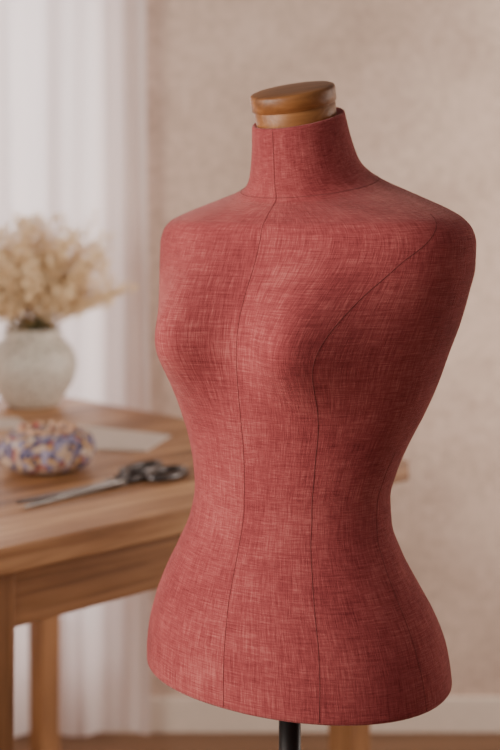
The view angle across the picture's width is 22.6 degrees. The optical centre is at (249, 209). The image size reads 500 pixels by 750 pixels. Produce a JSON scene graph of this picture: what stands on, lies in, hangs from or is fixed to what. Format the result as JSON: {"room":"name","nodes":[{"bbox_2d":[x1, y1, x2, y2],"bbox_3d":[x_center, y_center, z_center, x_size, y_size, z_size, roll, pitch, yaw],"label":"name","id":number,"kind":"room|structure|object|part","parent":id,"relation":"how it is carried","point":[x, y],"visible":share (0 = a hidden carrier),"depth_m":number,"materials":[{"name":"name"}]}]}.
{"room":"design studio","nodes":[
{"label":"design studio","id":0,"kind":"room"},
{"bbox_2d":[14,733,499,749],"bbox_3d":[0.420,1.540,1.070,4.640,0.080,5.340,0,0,0],"label":"floor","id":1,"kind":"structure","parent":0,"point":[97,741],"depth_m":3.53,"materials":[{"name":"brown wood"}]},
{"bbox_2d":[0,396,408,749],"bbox_3d":[-0.475,1.000,2.610,1.000,1.000,1.254,0,0,-44],"label":"work table","id":2,"kind":"object","parent":1,"relation":"on","point":[59,557],"visible":0.42,"depth_m":2.08,"materials":[{"name":"brown wood"}]},
{"bbox_3d":[-0.403,1.021,1.896,0.068,0.958,0.068,0,0,-44],"label":"leg","id":3,"kind":"part","parent":2,"relation":"part of","materials":[{"name":"brown wood"}]},
{"bbox_2d":[0,417,25,428],"bbox_3d":[-0.600,0.499,2.915,0.162,0.001,0.161,0,0,-16],"label":"paper sheet","id":4,"kind":"object","parent":2,"relation":"on","point":[12,422],"visible":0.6,"depth_m":2.92,"materials":[{"name":"white paper"}]},
{"bbox_2d":[0,327,76,408],"bbox_3d":[-0.553,0.401,3.180,0.226,0.198,0.226,0,0,0],"label":"ceramic vase","id":5,"kind":"object","parent":2,"relation":"on","point":[38,369],"visible":0.94,"depth_m":3.10,"materials":[{"name":"white ceramic"}]},
{"bbox_2d":[0,210,137,330],"bbox_3d":[-0.570,0.234,3.185,0.519,0.471,0.398,0,0,-25],"label":"flower bouquet","id":6,"kind":"object","parent":5,"relation":"in","point":[37,284],"visible":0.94,"depth_m":3.14,"materials":[{"name":"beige plant"}]},
{"bbox_3d":[-0.547,1.021,3.325,0.068,0.958,0.068,0,0,-44],"label":"leg","id":7,"kind":"part","parent":2,"relation":"part of","materials":[{"name":"brown wood"}]},
{"bbox_2d":[0,420,95,474],"bbox_3d":[-0.390,0.454,2.400,0.183,0.093,0.183,0,0,0],"label":"patchwork pincushion","id":8,"kind":"object","parent":2,"relation":"on","point":[50,447],"visible":1,"depth_m":2.34,"materials":[{"name":"fabric"}]},
{"bbox_3d":[-0.390,0.419,2.401,0.114,0.015,0.113,0,0,0],"label":"ruffle trim","id":9,"kind":"part","parent":8,"relation":"part of","materials":[{"name":"fabric"}]},
{"bbox_2d":[16,460,188,508],"bbox_3d":[-0.261,0.490,2.239,0.115,0.019,0.394,0,0,38],"label":"scissors","id":10,"kind":"object","parent":2,"relation":"on","point":[149,470],"visible":1,"depth_m":2.29,"materials":[{"name":"metal"}]},
{"bbox_3d":[-0.302,0.491,2.186,0.032,0.005,0.259,0,0,37],"label":"blade","id":11,"kind":"part","parent":10,"relation":"part of","materials":[{"name":"metal"}]},
{"bbox_3d":[-0.306,0.496,2.190,0.032,0.005,0.259,0,0,39],"label":"blade","id":12,"kind":"part","parent":10,"relation":"part of","materials":[{"name":"metal"}]},
{"bbox_3d":[-0.216,0.488,2.344,0.055,0.014,0.149,0,0,36],"label":"handle","id":13,"kind":"part","parent":10,"relation":"part of","materials":[{"name":"black metal"}]},
{"bbox_3d":[-0.169,0.493,2.316,0.068,0.014,0.160,0,0,35],"label":"handle","id":14,"kind":"part","parent":10,"relation":"part of","materials":[{"name":"black metal"}]},
{"bbox_2d":[77,425,170,451],"bbox_3d":[-0.287,0.498,2.735,0.225,0.003,0.310,0,0,0],"label":"paper","id":15,"kind":"object","parent":2,"relation":"on","point":[106,439],"visible":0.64,"depth_m":2.71,"materials":[{"name":"white paper"}]},
{"bbox_3d":[0.201,1.021,2.538,0.068,0.958,0.068,0,0,-44],"label":"leg","id":16,"kind":"part","parent":2,"relation":"part of","materials":[{"name":"brown wood"}]},
{"bbox_2d":[147,81,476,749],"bbox_3d":[0.042,0.675,1.428,0.344,1.649,0.381,0,0,-32],"label":"dress form","id":17,"kind":"object","parent":1,"relation":"on","point":[310,313],"visible":1,"depth_m":1.31,"materials":[{"name":"red fabric"}]},
{"bbox_2d":[146,0,499,696],"bbox_3d":[0.350,0.150,3.670,4.500,2.700,0.140,0,0,0],"label":"wall","id":18,"kind":"structure","parent":0,"point":[417,82],"depth_m":3.60,"materials":[{"name":"beige paint"}]},
{"bbox_2d":[97,697,499,732],"bbox_3d":[0.420,1.450,3.591,4.360,0.100,0.018,0,0,0],"label":"baseboard","id":19,"kind":"structure","parent":18,"relation":"attached to","point":[167,714],"depth_m":3.58,"materials":[{"name":"beige paint"}]},
{"bbox_3d":[-0.950,-0.990,3.550,1.500,0.022,0.101,0,0,0],"label":"curtain rod","id":20,"kind":"object","parent":18,"relation":"attached to","visible":0},
{"bbox_2d":[0,0,149,736],"bbox_3d":[-0.917,0.245,3.509,1.277,2.450,0.055,0,0,0],"label":"sheer curtain","id":21,"kind":"object","parent":20,"relation":"hanging from","point":[73,87],"visible":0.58,"depth_m":3.51,"materials":[{"name":"white fabric"}]}
]}

